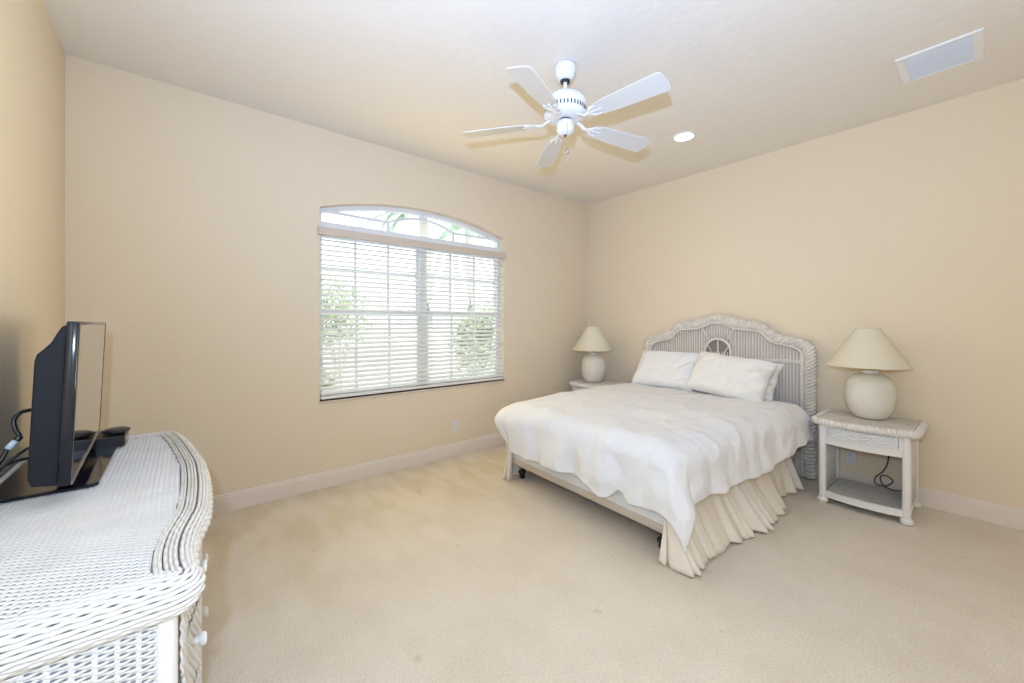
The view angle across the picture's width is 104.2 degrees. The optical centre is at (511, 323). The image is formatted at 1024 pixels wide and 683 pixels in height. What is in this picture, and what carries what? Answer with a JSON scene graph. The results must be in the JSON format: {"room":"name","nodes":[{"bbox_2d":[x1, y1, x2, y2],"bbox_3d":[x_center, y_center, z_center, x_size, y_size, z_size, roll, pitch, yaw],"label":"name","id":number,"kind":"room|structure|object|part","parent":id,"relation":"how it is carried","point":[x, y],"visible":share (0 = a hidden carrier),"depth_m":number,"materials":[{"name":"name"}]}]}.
{"room":"bedroom","nodes":[
{"label":"bedroom","id":0,"kind":"room"},
{"bbox_2d":[0,0,64,477],"bbox_3d":[-1.210,-0.090,0.480,0.150,3.130,5.384,0,0,-40],"label":"wall","id":1,"kind":"structure","parent":0,"point":[32,55],"depth_m":1.85,"materials":[{"name":"beige paint"}]},
{"bbox_2d":[65,54,586,495],"bbox_3d":[-0.903,-0.090,4.089,4.931,3.130,0.180,0,0,-40],"label":"wall","id":2,"kind":"structure","parent":0,"point":[192,219],"depth_m":3.06,"materials":[{"name":"beige paint"}]},
{"bbox_2d":[212,433,504,514],"bbox_3d":[-0.841,1.328,4.014,4.931,0.134,0.015,0,0,-40],"label":"baseboard","id":3,"kind":"structure","parent":2,"relation":"attached to","point":[235,500],"depth_m":3.47,"materials":[{"name":"beige paint"}]},
{"bbox_2d":[320,206,499,399],"bbox_3d":[-0.933,-0.241,4.097,1.992,1.803,0.080,0,0,-40],"label":"window","id":4,"kind":"structure","parent":2,"relation":"in","point":[332,210],"depth_m":4.06,"materials":[{"name":"white plastic"}]},
{"bbox_3d":[-1.332,-0.435,3.792,0.944,0.690,0.030,0,0,-40],"label":"sash","id":5,"kind":"part","parent":4,"relation":"part of","materials":[{"name":"white plastic"}]},
{"bbox_3d":[-1.313,0.247,3.769,0.944,0.735,0.030,0,0,-40],"label":"sash","id":6,"kind":"part","parent":4,"relation":"part of","materials":[{"name":"white plastic"}]},
{"bbox_3d":[-0.936,-1.049,4.101,1.992,0.189,0.070,0,0,-40],"label":"arch frame","id":7,"kind":"part","parent":4,"relation":"part of","materials":[{"name":"white plastic"}]},
{"bbox_2d":[318,226,506,399],"bbox_3d":[-0.867,-0.085,4.017,2.028,1.465,0.086,0,0,-40],"label":"blind","id":8,"kind":"object","parent":4,"relation":"attached to","point":[326,231],"visible":0.95,"depth_m":3.87,"materials":[{"name":"beige plastic"}]},
{"bbox_3d":[-1.508,-0.065,3.505,0.002,1.401,0.056,0,0,-40],"label":"ladder cord","id":9,"kind":"part","parent":8,"relation":"part of","materials":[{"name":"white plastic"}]},
{"bbox_3d":[-0.877,0.637,4.029,1.968,0.022,0.050,0,0,-40],"label":"rail","id":10,"kind":"part","parent":8,"relation":"part of","materials":[{"name":"white plastic"}]},
{"bbox_3d":[-0.556,-0.435,4.436,0.934,0.690,0.030,0,0,-40],"label":"sash","id":11,"kind":"part","parent":4,"relation":"part of","materials":[{"name":"glass"}]},
{"bbox_3d":[-0.536,0.247,4.413,0.934,0.735,0.030,0,0,-40],"label":"sash","id":12,"kind":"part","parent":4,"relation":"part of","materials":[{"name":"glass"}]},
{"bbox_2d":[319,380,504,403],"bbox_3d":[-0.882,0.669,4.035,2.000,0.018,0.101,0,0,-40],"label":"window sill","id":13,"kind":"structure","parent":2,"relation":"attached to","point":[492,381],"depth_m":3.86,"materials":[{"name":"beige"}]},
{"bbox_2d":[452,420,457,431],"bbox_3d":[-0.601,1.085,4.216,0.072,0.116,0.010,0,0,-40],"label":"wall outlet","id":14,"kind":"object","parent":2,"relation":"attached to","point":[454,423],"visible":1,"depth_m":4.21,"materials":[{"name":"white plastic"}]},
{"bbox_2d":[42,0,1023,204],"bbox_3d":[0.745,-1.715,2.102,5.231,0.120,5.384,0,0,-40],"label":"ceiling","id":15,"kind":"structure","parent":0,"point":[750,78],"depth_m":2.51,"materials":[{"name":"beige paint"}]},
{"bbox_2d":[462,59,670,167],"bbox_3d":[0.374,-1.359,2.541,1.309,0.593,1.276,0,0,-40],"label":"ceiling fan","id":16,"kind":"object","parent":15,"relation":"hanging from","point":[565,108],"visible":1,"depth_m":2.47,"materials":[{"name":"white"}]},
{"bbox_3d":[-0.096,-1.274,2.645,0.461,0.047,0.147,0,0,10],"label":"blade","id":17,"kind":"part","parent":16,"relation":"part of","materials":[{"name":"white wood"}]},
{"bbox_3d":[0.129,-1.274,2.172,0.147,0.047,0.461,0,0,28],"label":"blade","id":18,"kind":"part","parent":16,"relation":"part of","materials":[{"name":"white wood"}]},
{"bbox_3d":[0.284,-1.274,3.005,0.147,0.047,0.461,0,0,-8],"label":"blade","id":19,"kind":"part","parent":16,"relation":"part of","materials":[{"name":"white wood"}]},
{"bbox_3d":[0.744,-1.274,2.755,0.461,0.047,0.147,0,0,-26],"label":"blade","id":20,"kind":"part","parent":16,"relation":"part of","materials":[{"name":"white wood"}]},
{"bbox_3d":[0.657,-1.274,2.247,0.157,0.047,0.461,0,0,-40],"label":"blade","id":21,"kind":"part","parent":16,"relation":"part of","materials":[{"name":"white wood"}]},
{"bbox_2d":[672,131,695,141],"bbox_3d":[1.522,-1.651,3.527,0.196,0.008,0.196,0,0,-40],"label":"recessed light","id":22,"kind":"object","parent":15,"relation":"in","point":[687,135],"visible":1,"depth_m":3.52,"materials":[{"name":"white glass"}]},
{"bbox_2d":[895,27,984,83],"bbox_3d":[2.663,-1.649,2.483,0.374,0.012,0.360,0,0,-40],"label":"ceiling vent","id":23,"kind":"object","parent":15,"relation":"in","point":[969,47],"visible":1,"depth_m":2.46,"materials":[{"name":"white metal"}]},
{"bbox_2d":[202,443,1023,682],"bbox_3d":[0.761,1.435,2.083,4.931,0.080,5.034,0,0,-40],"label":"floor","id":24,"kind":"structure","parent":0,"point":[452,569],"depth_m":2.03,"materials":[{"name":"beige carpet"}]},
{"bbox_2d":[0,431,212,682],"bbox_3d":[-1.482,0.992,1.437,0.632,0.807,1.760,0,0,-40],"label":"dresser","id":25,"kind":"object","parent":24,"relation":"on","point":[103,582],"visible":0.88,"depth_m":0.99,"materials":[{"name":"wicker"}]},
{"bbox_2d":[0,449,9,464],"bbox_3d":[-1.517,0.495,1.080,0.036,0.197,0.406,0,0,-27],"label":"cable","id":26,"kind":"object","parent":25,"relation":"on","point":[5,452],"visible":1,"depth_m":1.25,"materials":[{"name":"black plastic"}]},
{"bbox_2d":[0,457,27,466],"bbox_3d":[-1.563,0.515,1.117,0.076,0.153,0.402,0,0,-18],"label":"cable","id":27,"kind":"object","parent":25,"relation":"on","point":[24,458],"visible":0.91,"depth_m":1.29,"materials":[{"name":"black plastic"}]},
{"bbox_2d":[0,447,28,471],"bbox_3d":[-1.532,0.499,1.123,0.058,0.185,0.407,0,0,-25],"label":"cable","id":28,"kind":"object","parent":25,"relation":"on","point":[3,466],"visible":0.98,"depth_m":1.27,"materials":[{"name":"black plastic"}]},
{"bbox_2d":[0,321,116,502],"bbox_3d":[-1.797,0.293,1.589,0.271,0.600,0.911,0,0,-40],"label":"television","id":29,"kind":"object","parent":25,"relation":"on","point":[68,373],"visible":1,"depth_m":1.30,"materials":[{"name":"black plastic"}]},
{"bbox_2d":[11,408,30,435],"bbox_3d":[-1.592,0.324,1.307,0.030,0.086,0.066,0,0,5],"label":"cable","id":30,"kind":"object","parent":29,"relation":"attached to","point":[14,427],"visible":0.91,"depth_m":1.28,"materials":[{"name":"black plastic"}]},
{"bbox_2d":[4,435,23,449],"bbox_3d":[-1.590,0.380,1.272,0.024,0.046,0.041,0,0,33],"label":"plug","id":31,"kind":"object","parent":30,"relation":"attached to","point":[17,438],"visible":1,"depth_m":1.27,"materials":[{"name":"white plastic"}]},
{"bbox_3d":[-0.980,0.992,0.764,0.449,0.662,0.013,0,0,-40],"label":"panel","id":32,"kind":"part","parent":25,"relation":"part of","materials":[{"name":"wicker"}]},
{"bbox_2d":[90,431,128,449],"bbox_3d":[-2.024,0.564,1.902,0.272,0.052,0.198,0,0,-40],"label":"cable box","id":33,"kind":"object","parent":25,"relation":"on","point":[115,440],"visible":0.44,"depth_m":1.89,"materials":[{"name":"black plastic"}]},
{"bbox_2d":[101,426,130,434],"bbox_3d":[-1.942,0.524,1.955,0.106,0.026,0.125,0,0,-40],"label":"puck","id":34,"kind":"object","parent":33,"relation":"on","point":[120,429],"visible":1,"depth_m":1.93,"materials":[{"name":"black plastic"}]},
{"bbox_3d":[-0.808,1.028,0.928,0.048,0.734,0.046,0,0,-40],"label":"post","id":35,"kind":"part","parent":25,"relation":"part of","materials":[{"name":"white paint"}]},
{"bbox_3d":[-0.972,0.772,1.192,0.029,0.204,0.534,0,0,-33],"label":"drawer","id":36,"kind":"part","parent":25,"relation":"part of","materials":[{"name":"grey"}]},
{"bbox_3d":[-0.949,0.960,1.211,0.036,0.038,0.038,0,0,-40],"label":"knob","id":37,"kind":"part","parent":25,"relation":"part of","materials":[{"name":"white ceramic"}]},
{"bbox_3d":[-0.949,0.742,1.211,0.036,0.038,0.038,0,0,-40],"label":"knob","id":38,"kind":"part","parent":25,"relation":"part of","materials":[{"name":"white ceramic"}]},
{"bbox_3d":[-1.259,0.960,1.623,0.036,0.038,0.038,0,0,-40],"label":"knob","id":39,"kind":"part","parent":25,"relation":"part of","materials":[{"name":"white ceramic"}]},
{"bbox_3d":[-1.259,1.178,1.623,0.036,0.038,0.038,0,0,-40],"label":"knob","id":40,"kind":"part","parent":25,"relation":"part of","materials":[{"name":"white ceramic"}]},
{"bbox_2d":[569,379,630,390],"bbox_3d":[1.083,1.064,5.010,0.560,0.661,0.626,0,0,-40],"label":"nightstand","id":41,"kind":"object","parent":24,"relation":"on","point":[579,384],"visible":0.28,"depth_m":4.95,"materials":[{"name":"grey"}]},
{"bbox_2d":[572,326,612,382],"bbox_3d":[1.022,0.388,5.042,0.510,0.698,0.510,0,0,-21],"label":"table lamp","id":42,"kind":"object","parent":41,"relation":"on","point":[593,365],"visible":1,"depth_m":4.91,"materials":[{"name":"ceramic"}]},
{"bbox_3d":[1.022,0.188,5.042,0.508,0.298,0.508,0,0,-40],"label":"lamp shade","id":43,"kind":"part","parent":42,"relation":"part of","materials":[{"name":"beige fabric"}]},
{"bbox_2d":[512,314,817,547],"bbox_3d":[1.326,0.648,3.546,2.144,1.484,1.791,0,0,-40],"label":"bed","id":44,"kind":"object","parent":24,"relation":"on","point":[726,335],"visible":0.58,"depth_m":3.69,"materials":[{"name":"white wicker"}]},
{"bbox_3d":[0.092,1.310,3.584,0.060,0.070,0.036,0,0,-37],"label":"frame leg","id":45,"kind":"part","parent":44,"relation":"part of","materials":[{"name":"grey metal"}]},
{"bbox_2d":[503,445,803,577],"bbox_3d":[1.226,1.225,3.478,2.075,0.330,1.920,0,0,-40],"label":"bed skirt","id":46,"kind":"object","parent":44,"relation":"hanging from","point":[749,505],"visible":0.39,"depth_m":2.61,"materials":[{"name":"beige fabric"}]},
{"bbox_3d":[0.697,1.224,4.180,1.997,0.329,0.131,0,0,-38],"label":"panel","id":47,"kind":"part","parent":46,"relation":"part of","materials":[{"name":"beige fabric"}]},
{"bbox_3d":[1.721,1.225,2.801,1.984,0.330,0.257,0,0,-37],"label":"panel","id":48,"kind":"part","parent":46,"relation":"part of","materials":[{"name":"beige fabric"}]},
{"bbox_2d":[495,383,813,553],"bbox_3d":[1.116,0.960,3.466,1.965,0.600,1.950,0,0,-36],"label":"comforter","id":49,"kind":"object","parent":44,"relation":"on","point":[666,450],"visible":0.97,"depth_m":2.78,"materials":[{"name":"white fabric"}]},
{"bbox_2d":[632,350,699,390],"bbox_3d":[1.684,0.500,4.359,0.332,0.386,0.688,0,0,-41],"label":"pillow","id":50,"kind":"object","parent":49,"relation":"on","point":[655,368],"visible":0.88,"depth_m":4.28,"materials":[{"name":"white fabric"}]},
{"bbox_2d":[685,351,777,401],"bbox_3d":[2.058,0.510,3.785,0.340,0.449,0.731,0,0,-36],"label":"pillow","id":51,"kind":"object","parent":49,"relation":"on","point":[712,373],"visible":0.94,"depth_m":3.68,"materials":[{"name":"white fabric"}]},
{"bbox_2d":[764,363,783,400],"bbox_3d":[2.171,0.523,3.846,0.267,0.409,0.725,0,0,-39],"label":"pillow","id":52,"kind":"object","parent":49,"relation":"on","point":[768,395],"visible":0.1,"depth_m":3.58,"materials":[{"name":"white fabric"}]},
{"bbox_3d":[0.928,1.310,2.462,0.060,0.070,0.036,0,0,-37],"label":"frame leg","id":53,"kind":"part","parent":44,"relation":"part of","materials":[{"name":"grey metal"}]},
{"bbox_3d":[2.146,0.639,4.177,0.077,1.472,1.717,0,0,-40],"label":"headboard","id":54,"kind":"part","parent":44,"relation":"part of","materials":[{"name":"wicker"}]},
{"bbox_2d":[811,408,928,525],"bbox_3d":[2.726,1.064,3.060,0.560,0.661,0.626,0,0,-40],"label":"nightstand","id":55,"kind":"object","parent":24,"relation":"on","point":[896,437],"visible":0.98,"depth_m":2.97,"materials":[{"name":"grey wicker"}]},
{"bbox_3d":[2.436,1.068,3.125,0.049,0.562,0.048,0,0,-40],"label":"post","id":56,"kind":"part","parent":55,"relation":"part of","materials":[{"name":"white paint"}]},
{"bbox_3d":[2.599,1.055,3.266,0.400,0.530,0.019,0,0,-40],"label":"panel","id":57,"kind":"part","parent":55,"relation":"part of","materials":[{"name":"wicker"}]},
{"bbox_3d":[2.763,1.068,3.396,0.049,0.562,0.048,0,0,-40],"label":"post","id":58,"kind":"part","parent":55,"relation":"part of","materials":[{"name":"white paint"}]},
{"bbox_3d":[2.533,0.830,2.899,0.035,0.038,0.118,0,0,-40],"label":"handle","id":59,"kind":"part","parent":55,"relation":"part of","materials":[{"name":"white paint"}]},
{"bbox_3d":[2.574,1.323,2.933,0.059,0.048,0.444,0,0,-40],"label":"rail","id":60,"kind":"part","parent":55,"relation":"part of","materials":[{"name":"white paint"}]},
{"bbox_3d":[2.574,0.910,2.933,0.059,0.046,0.444,0,0,-40],"label":"rail","id":61,"kind":"part","parent":55,"relation":"part of","materials":[{"name":"white wicker"}]},
{"bbox_3d":[2.564,0.837,2.926,0.047,0.094,0.434,0,0,-40],"label":"drawer","id":62,"kind":"part","parent":55,"relation":"part of","materials":[{"name":"white wicker"}]},
{"bbox_2d":[826,328,913,419],"bbox_3d":[2.795,0.388,3.131,0.510,0.698,0.510,0,0,39],"label":"table lamp","id":63,"kind":"object","parent":55,"relation":"on","point":[870,394],"visible":1,"depth_m":3.02,"materials":[{"name":"ceramic"}]},
{"bbox_3d":[2.795,0.188,3.131,0.508,0.298,0.508,0,0,-40],"label":"lamp shade","id":64,"kind":"part","parent":63,"relation":"part of","materials":[{"name":"beige fabric"}]},
{"bbox_3d":[2.795,0.333,3.131,0.511,0.006,0.511,0,0,-40],"label":"shade trim","id":65,"kind":"part","parent":63,"relation":"part of","materials":[{"name":"beige fabric"}]},
{"bbox_2d":[874,456,901,490],"bbox_3d":[2.969,1.095,3.132,0.109,0.403,0.189,0,0,-40],"label":"lamp cord","id":66,"kind":"object","parent":55,"relation":"on","point":[888,456],"visible":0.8,"depth_m":3.16,"materials":[{"name":"brown plastic"}]},
{"bbox_3d":[2.736,1.068,2.763,0.049,0.562,0.048,0,0,-40],"label":"post","id":67,"kind":"part","parent":55,"relation":"part of","materials":[{"name":"white paint"}]},
{"bbox_3d":[2.905,1.055,2.896,0.400,0.530,0.019,0,0,-40],"label":"panel","id":68,"kind":"part","parent":55,"relation":"part of","materials":[{"name":"wicker"}]},
{"bbox_3d":[3.063,1.068,3.034,0.049,0.562,0.048,0,0,-40],"label":"post","id":69,"kind":"part","parent":55,"relation":"part of","materials":[{"name":"white paint"}]},
{"bbox_2d":[587,79,1023,509],"bbox_3d":[2.701,-0.090,3.724,0.150,3.130,5.384,0,0,-40],"label":"wall","id":70,"kind":"structure","parent":0,"point":[909,226],"depth_m":3.24,"materials":[{"name":"beige paint"}]},
{"bbox_2d":[845,449,855,464],"bbox_3d":[2.878,1.135,3.385,0.010,0.116,0.072,0,0,-40],"label":"wall outlet","id":71,"kind":"object","parent":70,"relation":"attached to","point":[850,456],"visible":1,"depth_m":3.38,"materials":[{"name":"white plastic"}]},
{"bbox_2d":[794,460,1023,530],"bbox_3d":[2.658,1.328,3.646,0.015,0.134,5.019,0,0,-40],"label":"baseboard","id":72,"kind":"structure","parent":70,"relation":"attached to","point":[1011,517],"depth_m":2.91,"materials":[{"name":"beige paint"}]},
{"label":"outside","id":73,"kind":"structure","parent":0,"visible":0},
{"bbox_2d":[334,369,493,388],"bbox_3d":[-10.944,1.580,19.462,36.000,0.130,36.066,0,0,-40],"label":"patio","id":74,"kind":"structure","parent":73,"point":[493,369],"depth_m":10.59,"materials":[{"name":"concrete"}]},
{"bbox_2d":[323,370,335,390],"bbox_3d":[-2.989,0.987,5.710,0.930,1.068,1.055,0,0,-40],"label":"shrub","id":75,"kind":"object","parent":74,"relation":"on","point":[323,370],"visible":0.02,"depth_m":5.77,"materials":[{"name":"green plant"}]},
{"bbox_2d":[322,276,371,388],"bbox_3d":[-4.063,0.210,9.101,1.702,2.619,1.825,0,0,-40],"label":"shrub","id":76,"kind":"object","parent":74,"relation":"on","point":[334,282],"visible":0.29,"depth_m":9.05,"materials":[{"name":"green plant"}]},
{"bbox_3d":[-3.953,0.737,9.195,0.566,1.567,0.593,0,0,-40],"label":"stem","id":77,"kind":"part","parent":76,"relation":"part of","materials":[{"name":"plant"}]},
{"bbox_2d":[325,211,459,379],"bbox_3d":[-2.230,-0.895,9.709,3.822,4.843,3.421,0,0,21],"label":"palm tree","id":78,"kind":"object","parent":74,"relation":"on","point":[423,226],"visible":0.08,"depth_m":9.84,"materials":[{"name":"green plant"}]},
{"bbox_2d":[323,329,493,379],"bbox_3d":[-3.237,0.830,11.736,26.000,1.370,0.200,0,0,-40],"label":"wall","id":79,"kind":"structure","parent":74,"relation":"on","point":[412,329],"depth_m":11.42,"materials":[{"name":"white paint"}]},
{"bbox_2d":[415,216,483,318],"bbox_3d":[-1.573,-1.373,15.163,3.773,5.795,4.092,0,0,-40],"label":"palm tree","id":80,"kind":"object","parent":74,"relation":"on","point":[467,239],"visible":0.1,"depth_m":14.94,"materials":[{"name":"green plant"}]},
{"bbox_2d":[448,303,493,376],"bbox_3d":[-0.720,0.544,7.926,1.249,1.952,1.266,0,0,-40],"label":"shrub","id":81,"kind":"object","parent":74,"relation":"on","point":[478,303],"visible":0.3,"depth_m":7.67,"materials":[{"name":"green plant"}]}
]}

